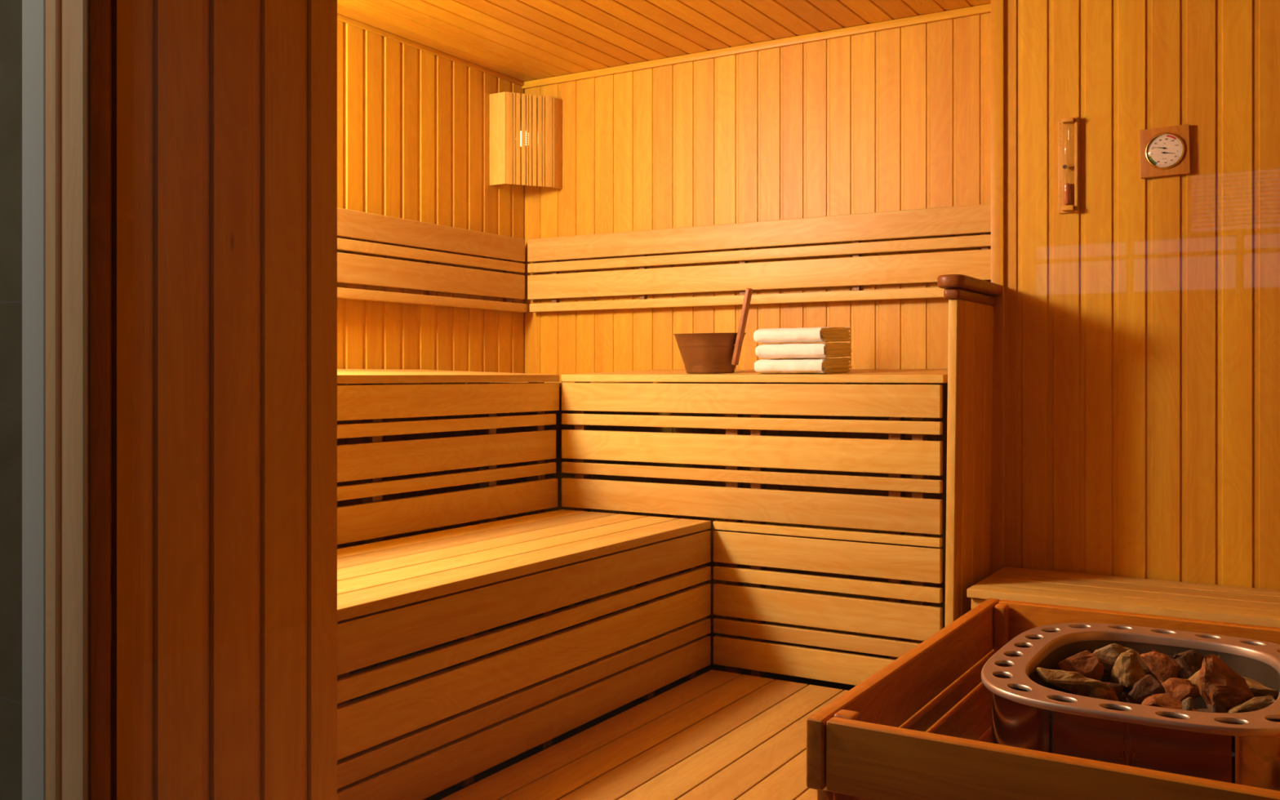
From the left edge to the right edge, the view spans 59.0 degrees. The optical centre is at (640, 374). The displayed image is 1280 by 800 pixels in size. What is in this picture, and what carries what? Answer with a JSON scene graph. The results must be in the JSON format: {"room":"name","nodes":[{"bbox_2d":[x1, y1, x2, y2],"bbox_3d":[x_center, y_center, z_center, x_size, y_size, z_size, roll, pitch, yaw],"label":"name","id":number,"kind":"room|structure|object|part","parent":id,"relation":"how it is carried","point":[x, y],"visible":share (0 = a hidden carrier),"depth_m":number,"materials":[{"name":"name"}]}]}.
{"room":"spa","nodes":[
{"label":"spa","id":0,"kind":"room"},
{"bbox_2d":[0,0,22,799],"bbox_3d":[-1.721,-0.328,2.212,1.962,2.745,0.068,0,0,31],"label":"wall","id":1,"kind":"structure","parent":0,"point":[11,11],"depth_m":1.70,"materials":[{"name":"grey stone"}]},
{"bbox_2d":[22,0,45,799],"bbox_3d":[-0.861,-0.311,1.679,0.058,2.613,0.085,0,0,31],"label":"trim","id":2,"kind":"structure","parent":1,"relation":"attached to","point":[33,11],"depth_m":1.64,"materials":[{"name":"grey paint"}]},
{"bbox_2d":[110,0,335,799],"bbox_3d":[-0.683,-0.162,1.822,0.100,2.413,0.418,0,0,31],"label":"wall","id":3,"kind":"structure","parent":0,"point":[223,112],"depth_m":1.77,"materials":[{"name":"brown wood"}]},
{"bbox_2d":[335,0,337,799],"bbox_3d":[-1.291,-0.162,2.382,1.719,2.413,0.100,0,0,31],"label":"wall","id":4,"kind":"structure","parent":0,"point":[335,0],"depth_m":1.98,"materials":[{"name":"brown wood"}]},
{"bbox_2d":[337,20,524,548],"bbox_3d":[-1.265,-0.162,4.002,0.120,2.413,2.895,0,0,31],"label":"wall","id":5,"kind":"structure","parent":0,"point":[413,124],"depth_m":4.52,"materials":[{"name":"brown wood"}]},
{"bbox_2d":[337,13,524,85],"bbox_3d":[-1.218,-1.308,3.951,0.014,0.019,2.657,0,0,31],"label":"trim","id":6,"kind":"structure","parent":5,"relation":"attached to","point":[341,18],"depth_m":4.53,"materials":[{"name":"brown wood"}]},
{"bbox_2d":[337,207,527,312],"bbox_3d":[-1.194,-0.440,3.946,0.057,0.326,2.573,0,0,31],"label":"backrest","id":7,"kind":"object","parent":5,"relation":"attached to","point":[352,268],"visible":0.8,"depth_m":4.48,"materials":[{"name":"beige wood"}]},
{"bbox_2d":[349,606,888,799],"bbox_3d":[0.406,1.045,2.737,4.250,0.100,3.280,0,0,31],"label":"floor","id":8,"kind":"structure","parent":0,"point":[715,735],"depth_m":3.01,"materials":[{"name":"brown wood"}]},
{"bbox_2d":[337,368,653,697],"bbox_3d":[-0.925,0.497,3.786,0.675,1.035,2.655,0,0,31],"label":"bench","id":9,"kind":"object","parent":8,"relation":"on","point":[484,394],"visible":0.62,"depth_m":3.62,"materials":[{"name":"brown wood"}]},
{"bbox_3d":[-0.811,0.521,3.418,0.044,0.987,0.040,0,0,31],"label":"support post","id":10,"kind":"part","parent":9,"relation":"part of","materials":[{"name":"brown wood"}]},
{"bbox_3d":[-0.525,0.521,3.888,0.044,0.987,0.040,0,0,31],"label":"support post","id":11,"kind":"part","parent":9,"relation":"part of","materials":[{"name":"brown wood"}]},
{"bbox_3d":[-0.925,0.013,3.786,0.675,0.065,2.655,0,0,31],"label":"seat","id":12,"kind":"part","parent":9,"relation":"part of","materials":[{"name":"beige wood"}]},
{"bbox_3d":[-0.379,0.521,4.128,0.044,0.987,0.040,0,0,31],"label":"support post","id":13,"kind":"part","parent":9,"relation":"part of","materials":[{"name":"brown wood"}]},
{"bbox_2d":[337,509,711,799],"bbox_3d":[-0.538,0.756,3.155,0.622,0.518,1.980,0,0,31],"label":"bench","id":14,"kind":"object","parent":8,"relation":"on","point":[399,597],"visible":0.69,"depth_m":2.96,"materials":[{"name":"brown wood"}]},
{"bbox_3d":[-0.660,0.771,2.450,0.044,0.487,0.040,0,0,31],"label":"support post","id":15,"kind":"part","parent":14,"relation":"part of","materials":[{"name":"brown wood"}]},
{"bbox_3d":[-0.442,0.771,2.808,0.044,0.487,0.040,0,0,31],"label":"support post","id":16,"kind":"part","parent":14,"relation":"part of","materials":[{"name":"brown wood"}]},
{"bbox_3d":[-0.538,0.510,3.155,0.622,0.027,1.980,0,0,31],"label":"seat","id":17,"kind":"part","parent":14,"relation":"part of","materials":[{"name":"brown wood"}]},
{"bbox_3d":[-0.271,0.771,3.090,0.044,0.487,0.040,0,0,31],"label":"support post","id":18,"kind":"part","parent":14,"relation":"part of","materials":[{"name":"brown wood"}]},
{"bbox_3d":[0.015,0.771,3.560,0.044,0.487,0.040,0,0,31],"label":"support post","id":19,"kind":"part","parent":14,"relation":"part of","materials":[{"name":"brown wood"}]},
{"bbox_3d":[0.160,0.771,3.800,0.044,0.487,0.040,0,0,31],"label":"support post","id":20,"kind":"part","parent":14,"relation":"part of","materials":[{"name":"brown wood"}]},
{"bbox_2d":[560,368,947,685],"bbox_3d":[0.487,0.497,4.084,1.420,1.035,0.672,0,0,31],"label":"bench","id":21,"kind":"object","parent":8,"relation":"on","point":[919,563],"visible":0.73,"depth_m":3.70,"materials":[{"name":"brown wood"}]},
{"bbox_3d":[-0.213,0.521,4.177,0.040,0.987,0.044,0,0,31],"label":"support post","id":22,"kind":"part","parent":21,"relation":"part of","materials":[{"name":"beige wood"}]},
{"bbox_2d":[673,288,752,373],"bbox_3d":[0.257,-0.152,4.039,0.276,0.297,0.260,0,0,2],"label":"bucket","id":23,"kind":"object","parent":21,"relation":"on","point":[700,353],"visible":1,"depth_m":3.94,"materials":[{"name":"brown wood"}]},
{"bbox_3d":[0.355,-0.166,3.939,0.075,0.268,0.030,0,2,31],"label":"handle","id":24,"kind":"part","parent":23,"relation":"part of","materials":[{"name":"brown wood"}]},
{"bbox_3d":[0.321,0.521,3.852,0.045,0.987,0.044,0,0,31],"label":"support post","id":25,"kind":"part","parent":21,"relation":"part of","materials":[{"name":"brown wood"}]},
{"bbox_3d":[0.488,0.003,4.085,1.420,0.046,0.670,0,0,31],"label":"seat","id":26,"kind":"part","parent":21,"relation":"part of","materials":[{"name":"beige wood"}]},
{"bbox_3d":[0.398,0.521,3.806,0.035,0.987,0.044,0,0,31],"label":"support post","id":27,"kind":"part","parent":21,"relation":"part of","materials":[{"name":"brown wood"}]},
{"bbox_2d":[754,357,851,373],"bbox_3d":[0.552,-0.030,3.844,0.263,0.049,0.259,0,2,31],"label":"folded towel","id":28,"kind":"object","parent":21,"relation":"on","point":[782,366],"visible":1,"depth_m":3.75,"materials":[{"name":"white fabric"}]},
{"bbox_2d":[755,342,852,358],"bbox_3d":[0.555,-0.082,3.844,0.265,0.049,0.262,0,2,31],"label":"folded towel","id":29,"kind":"object","parent":28,"relation":"on","point":[803,349],"visible":1,"depth_m":3.74,"materials":[{"name":"white fabric"}]},
{"bbox_2d":[753,327,851,342],"bbox_3d":[0.551,-0.134,3.846,0.264,0.050,0.259,0,2,31],"label":"folded towel","id":30,"kind":"object","parent":29,"relation":"on","point":[802,334],"visible":1,"depth_m":3.75,"materials":[{"name":"white fabric"}]},
{"bbox_3d":[0.807,0.521,3.557,0.038,0.987,0.044,0,0,31],"label":"support post","id":31,"kind":"part","parent":21,"relation":"part of","materials":[{"name":"brown wood"}]},
{"bbox_3d":[0.869,0.521,3.519,0.034,0.987,0.044,0,0,31],"label":"support post","id":32,"kind":"part","parent":21,"relation":"part of","materials":[{"name":"brown wood"}]},
{"bbox_2d":[937,274,1002,626],"bbox_3d":[1.040,0.349,3.559,0.084,1.292,0.493,0,0,31],"label":"wall","id":33,"kind":"structure","parent":8,"relation":"on","point":[971,300],"depth_m":3.50,"materials":[{"name":"brown wood"}]},
{"bbox_3d":[0.936,0.385,3.400,0.041,1.221,0.021,0,0,31],"label":"post","id":34,"kind":"part","parent":33,"relation":"part of","materials":[{"name":"brown wood"}]},
{"bbox_3d":[1.053,0.385,3.590,0.038,1.221,0.423,0,0,31],"label":"panel","id":35,"kind":"part","parent":33,"relation":"part of","materials":[{"name":"brown wood"}]},
{"bbox_2d":[806,598,1279,799],"bbox_3d":[0.852,0.747,1.883,0.800,0.496,1.038,0,0,31],"label":"guard","id":36,"kind":"object","parent":8,"relation":"on","point":[919,727],"visible":0.6,"depth_m":1.63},
{"bbox_3d":[0.305,0.747,1.667,0.034,0.496,0.034,0,0,31],"label":"corner post","id":37,"kind":"part","parent":36,"relation":"part of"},
{"bbox_3d":[0.521,0.551,2.083,0.027,0.103,1.038,0,0,31],"label":"rail","id":38,"kind":"part","parent":36,"relation":"part of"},
{"bbox_3d":[0.532,0.632,2.100,0.027,0.038,0.998,0,0,31],"label":"rail","id":39,"kind":"part","parent":36,"relation":"part of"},
{"bbox_3d":[0.532,0.714,2.100,0.027,0.103,0.998,0,0,31],"label":"rail","id":40,"kind":"part","parent":36,"relation":"part of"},
{"bbox_3d":[0.532,0.794,2.100,0.027,0.038,0.998,0,0,31],"label":"rail","id":41,"kind":"part","parent":36,"relation":"part of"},
{"bbox_3d":[0.790,0.749,2.470,0.027,0.492,0.034,0,0,31],"label":"corner post","id":42,"kind":"part","parent":36,"relation":"part of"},
{"bbox_3d":[0.591,0.551,1.453,0.740,0.103,0.027,0,0,31],"label":"rail","id":43,"kind":"part","parent":36,"relation":"part of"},
{"bbox_3d":[1.112,0.551,2.312,0.741,0.103,0.027,0,0,31],"label":"rail","id":44,"kind":"part","parent":36,"relation":"part of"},
{"bbox_2d":[967,566,1279,627],"bbox_3d":[1.877,0.815,3.060,1.852,0.361,0.459,0,0,31],"label":"bench","id":45,"kind":"object","parent":8,"relation":"on","point":[1188,600],"visible":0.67,"depth_m":3.27,"materials":[{"name":"brown wood"}]},
{"bbox_2d":[981,622,1279,791],"bbox_3d":[0.880,0.747,1.932,0.516,0.497,0.644,0,0,31],"label":"heater","id":46,"kind":"object","parent":8,"relation":"on","point":[1028,712],"visible":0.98,"depth_m":1.72,"materials":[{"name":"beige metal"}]},
{"bbox_3d":[0.618,0.717,1.899,0.062,0.426,0.322,0,0,8],"label":"shell panel","id":47,"kind":"part","parent":46,"relation":"part of","materials":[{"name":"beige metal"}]},
{"bbox_2d":[1056,650,1099,679],"bbox_3d":[0.802,0.540,2.072,0.074,0.072,0.043,0,0,17],"label":"stone","id":48,"kind":"object","parent":46,"relation":"in","point":[1085,663],"visible":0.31,"depth_m":2.06,"materials":[{"name":"brown stone"}]},
{"bbox_2d":[1098,662,1103,680],"bbox_3d":[0.822,0.552,2.085,0.056,0.053,0.044,0,0,-38],"label":"stone","id":49,"kind":"object","parent":48,"relation":"on","point":[1101,666],"visible":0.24,"depth_m":2.08,"materials":[{"name":"brown stone"}]},
{"bbox_3d":[0.836,0.717,2.185,0.380,0.426,0.115,0,0,-20],"label":"shell panel","id":50,"kind":"part","parent":46,"relation":"part of","materials":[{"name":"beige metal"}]},
{"bbox_2d":[1088,687,1119,701],"bbox_3d":[0.791,0.553,1.937,0.051,0.045,0.042,0,0,-15],"label":"stone","id":51,"kind":"object","parent":46,"relation":"in","point":[1098,692],"visible":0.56,"depth_m":1.92,"materials":[{"name":"brown stone"}]},
{"bbox_2d":[1033,666,1110,697],"bbox_3d":[0.745,0.536,1.949,0.123,0.059,0.052,0,0,1],"label":"stone","id":52,"kind":"object","parent":51,"relation":"on","point":[1073,682],"visible":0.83,"depth_m":1.93,"materials":[{"name":"brown stone"}]},
{"bbox_2d":[1102,681,1124,698],"bbox_3d":[0.832,0.567,2.021,0.063,0.040,0.068,0,0,31],"label":"stone","id":53,"kind":"object","parent":46,"relation":"in","point":[1119,689],"visible":0.21,"depth_m":2.02,"materials":[{"name":"brown stone"}]},
{"bbox_2d":[1092,643,1150,677],"bbox_3d":[0.891,0.540,2.135,0.121,0.068,0.066,0,0,6],"label":"stone","id":54,"kind":"object","parent":46,"relation":"in","point":[1108,655],"visible":0.44,"depth_m":2.11,"materials":[{"name":"brown stone"}]},
{"bbox_3d":[0.880,0.748,1.932,0.479,0.405,0.607,0,0,31],"label":"casing","id":55,"kind":"part","parent":46,"relation":"part of","materials":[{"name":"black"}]},
{"bbox_2d":[1118,692,1126,702],"bbox_3d":[0.873,0.604,2.064,0.050,0.050,0.032,0,0,-8],"label":"stone","id":56,"kind":"object","parent":46,"relation":"in","point":[1122,698],"visible":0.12,"depth_m":2.05,"materials":[{"name":"brown stone"}]},
{"bbox_2d":[1111,648,1146,692],"bbox_3d":[0.884,0.537,2.046,0.060,0.082,0.047,0,0,-39],"label":"stone","id":57,"kind":"object","parent":56,"relation":"on","point":[1127,670],"visible":0.8,"depth_m":2.03,"materials":[{"name":"brown stone"}]},
{"bbox_3d":[0.735,0.717,1.667,0.244,0.426,0.010,0,0,30],"label":"shell panel","id":58,"kind":"part","parent":46,"relation":"part of","materials":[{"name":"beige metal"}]},
{"bbox_2d":[1124,674,1165,704],"bbox_3d":[0.859,0.548,1.921,0.060,0.066,0.081,0,0,31],"label":"stone","id":59,"kind":"object","parent":46,"relation":"in","point":[1148,686],"visible":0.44,"depth_m":1.91,"materials":[{"name":"brown stone"}]},
{"bbox_2d":[1139,648,1179,683],"bbox_3d":[0.956,0.547,2.073,0.073,0.084,0.053,0,0,31],"label":"stone","id":60,"kind":"object","parent":46,"relation":"in","point":[1163,667],"visible":0.8,"depth_m":2.06,"materials":[{"name":"brown stone"}]},
{"bbox_2d":[1141,693,1198,711],"bbox_3d":[0.866,0.549,1.845,0.087,0.043,0.073,0,0,31],"label":"stone","id":61,"kind":"object","parent":46,"relation":"in","point":[1163,700],"visible":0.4,"depth_m":1.84,"materials":[{"name":"brown stone"}]},
{"bbox_2d":[1161,677,1196,701],"bbox_3d":[0.930,0.555,1.956,0.061,0.053,0.047,0,0,2],"label":"stone","id":62,"kind":"object","parent":46,"relation":"in","point":[1181,689],"visible":0.52,"depth_m":1.95,"materials":[{"name":"brown stone"}]},
{"bbox_2d":[1168,649,1204,679],"bbox_3d":[0.996,0.536,2.060,0.063,0.070,0.056,0,0,31],"label":"stone","id":63,"kind":"object","parent":46,"relation":"in","point":[1190,662],"visible":0.62,"depth_m":2.05,"materials":[{"name":"brown stone"}]},
{"bbox_2d":[1195,708,1209,712],"bbox_3d":[0.997,0.609,1.996,0.050,0.052,0.070,0,0,40],"label":"stone","id":64,"kind":"object","parent":46,"relation":"in","point":[1197,709],"visible":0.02,"depth_m":1.98,"materials":[{"name":"brown stone"}]},
{"bbox_2d":[1188,655,1219,697],"bbox_3d":[0.981,0.526,1.976,0.069,0.073,0.040,0,0,1],"label":"stone","id":65,"kind":"object","parent":46,"relation":"in","point":[1193,679],"visible":0.16,"depth_m":1.97,"materials":[{"name":"brown stone"}]},
{"bbox_3d":[0.980,0.717,1.686,0.300,0.426,0.048,0,0,-39],"label":"shell panel","id":66,"kind":"part","parent":46,"relation":"part of","materials":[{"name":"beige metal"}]},
{"bbox_3d":[0.963,0.594,1.853,0.072,0.054,0.069,0,0,31],"label":"stone","id":67,"kind":"object","parent":46,"relation":"in","visible":0},
{"bbox_2d":[1206,703,1227,712],"bbox_3d":[0.945,0.558,1.845,0.038,0.037,0.044,0,0,31],"label":"stone","id":68,"kind":"object","parent":67,"relation":"on","point":[1211,708],"visible":0.44,"depth_m":1.84,"materials":[{"name":"brown stone"}]},
{"bbox_2d":[1197,653,1254,711],"bbox_3d":[0.967,0.523,1.869,0.064,0.123,0.071,0,0,-37],"label":"stone","id":69,"kind":"object","parent":67,"relation":"on","point":[1218,684],"visible":0.74,"depth_m":1.86,"materials":[{"name":"brown stone"}]},
{"bbox_2d":[1227,695,1275,712],"bbox_3d":[0.994,0.546,1.845,0.080,0.047,0.045,0,0,5],"label":"stone","id":70,"kind":"object","parent":67,"relation":"on","point":[1255,704],"visible":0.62,"depth_m":1.83,"materials":[{"name":"brown stone"}]},
{"bbox_3d":[1.043,0.608,1.948,0.072,0.042,0.071,0,0,31],"label":"stone","id":71,"kind":"object","parent":46,"relation":"in","visible":0},
{"bbox_2d":[1242,676,1279,700],"bbox_3d":[1.046,0.549,1.952,0.103,0.054,0.068,0,0,21],"label":"stone","id":72,"kind":"object","parent":71,"relation":"on","point":[1257,689],"visible":0.27,"depth_m":1.92,"materials":[{"name":"brown stone"}]},
{"bbox_3d":[0.880,0.598,1.798,0.056,0.049,0.046,0,0,31],"label":"stone","id":73,"kind":"object","parent":46,"relation":"in","visible":0},
{"bbox_2d":[1182,697,1193,711],"bbox_3d":[0.875,0.533,1.806,0.017,0.039,0.024,0,0,31],"label":"stone","id":74,"kind":"object","parent":73,"relation":"on","point":[1187,704],"visible":0.54,"depth_m":1.80,"materials":[{"name":"brown stone"}]},
{"bbox_2d":[337,0,991,81],"bbox_3d":[0.412,-1.358,2.728,4.270,0.080,3.290,0,0,31],"label":"ceiling","id":75,"kind":"structure","parent":0,"point":[522,40],"depth_m":4.24,"materials":[{"name":"brown wood"}]},
{"bbox_2d":[524,13,991,641],"bbox_3d":[0.380,-0.162,4.626,2.284,2.413,0.120,0,0,31],"label":"wall","id":76,"kind":"structure","parent":0,"point":[898,118],"depth_m":4.47,"materials":[{"name":"brown wood"}]},
{"bbox_2d":[489,91,562,189],"bbox_3d":[-0.499,-1.016,4.943,0.210,0.395,0.249,0,0,31],"label":"lamp","id":77,"kind":"object","parent":76,"relation":"attached to","point":[504,106],"visible":1,"depth_m":4.89,"materials":[{"name":"beige"}]},
{"bbox_2d":[520,102,526,131],"bbox_3d":[-0.513,-1.129,4.964,0.044,0.126,0.044,0,0,31],"label":"socket","id":78,"kind":"object","parent":77,"relation":"attached to","point":[520,102],"depth_m":4.94,"materials":[{"name":"ceramic"}]},
{"bbox_3d":[-0.513,-1.035,4.964,0.068,0.068,0.068,0,0,31],"label":"bulb","id":79,"kind":"part","parent":77,"relation":"part of","materials":[{"name":"beige"}]},
{"bbox_3d":[-0.501,-1.200,4.951,0.198,0.010,0.237,0,0,31],"label":"plate","id":80,"kind":"part","parent":77,"relation":"part of","materials":[{"name":"wood"}]},
{"bbox_2d":[521,3,991,88],"bbox_3d":[0.387,-1.302,4.540,2.144,0.029,0.018,0,0,31],"label":"trim","id":81,"kind":"structure","parent":76,"relation":"attached to","point":[986,8],"depth_m":4.45,"materials":[{"name":"brown wood"}]},
{"bbox_2d":[527,203,991,312],"bbox_3d":[0.397,-0.440,4.511,2.088,0.326,0.057,0,0,31],"label":"backrest","id":82,"kind":"object","parent":76,"relation":"attached to","point":[856,271],"visible":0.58,"depth_m":4.43,"materials":[{"name":"beige wood"}]},
{"bbox_2d":[1004,0,1279,590],"bbox_3d":[2.128,-0.162,3.411,2.006,2.413,0.380,0,0,31],"label":"wall","id":83,"kind":"structure","parent":0,"point":[1142,322],"depth_m":3.53,"materials":[{"name":"brown wood"}]},
{"bbox_2d":[991,0,1004,574],"bbox_3d":[1.186,-0.162,3.753,0.041,2.313,0.018,0,0,31],"label":"trim","id":84,"kind":"structure","parent":83,"relation":"attached to","point":[997,6],"depth_m":3.74,"materials":[{"name":"brown wood"}]},
{"bbox_2d":[1058,116,1079,213],"bbox_3d":[1.371,-0.672,3.624,0.061,0.304,0.042,0,0,31],"label":"timer","id":85,"kind":"object","parent":83,"relation":"attached to","point":[1068,127],"visible":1,"depth_m":3.63,"materials":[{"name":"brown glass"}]},
{"bbox_2d":[1139,124,1191,178],"bbox_3d":[1.614,-0.686,3.479,0.143,0.154,0.037,0,0,31],"label":"thermometer","id":86,"kind":"object","parent":83,"relation":"attached to","point":[1165,151],"visible":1,"depth_m":3.47,"materials":[{"name":"brown wood"}]},
{"bbox_3d":[-0.353,-0.378,1.344,5.200,2.745,0.130,0,0,31],"label":"wall","id":87,"kind":"structure","parent":0,"visible":0},
{"bbox_2d":[45,0,61,799],"bbox_3d":[-0.835,-0.311,1.637,0.030,2.613,0.040,0,0,31],"label":"trim","id":88,"kind":"structure","parent":87,"relation":"attached to","point":[53,7],"depth_m":1.62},
{"bbox_2d":[61,0,63,799],"bbox_3d":[-0.800,-0.311,1.619,0.070,2.613,0.032,0,0,31],"label":"trim","id":89,"kind":"structure","parent":87,"relation":"attached to","point":[62,1],"depth_m":1.62,"materials":[{"name":"grey metal"}]},
{"bbox_2d":[63,0,88,799],"bbox_3d":[-0.789,-0.311,1.609,0.054,2.613,0.040,0,0,31],"label":"trim","id":90,"kind":"structure","parent":87,"relation":"attached to","point":[76,12],"depth_m":1.59,"materials":[{"name":"grey metal"}]},
{"bbox_2d":[88,0,110,799],"bbox_3d":[-0.779,-0.311,1.607,0.040,2.613,0.032,0,0,31],"label":"trim","id":91,"kind":"structure","parent":87,"relation":"attached to","point":[99,10],"depth_m":1.59,"materials":[{"name":"brown wood"}]}
]}

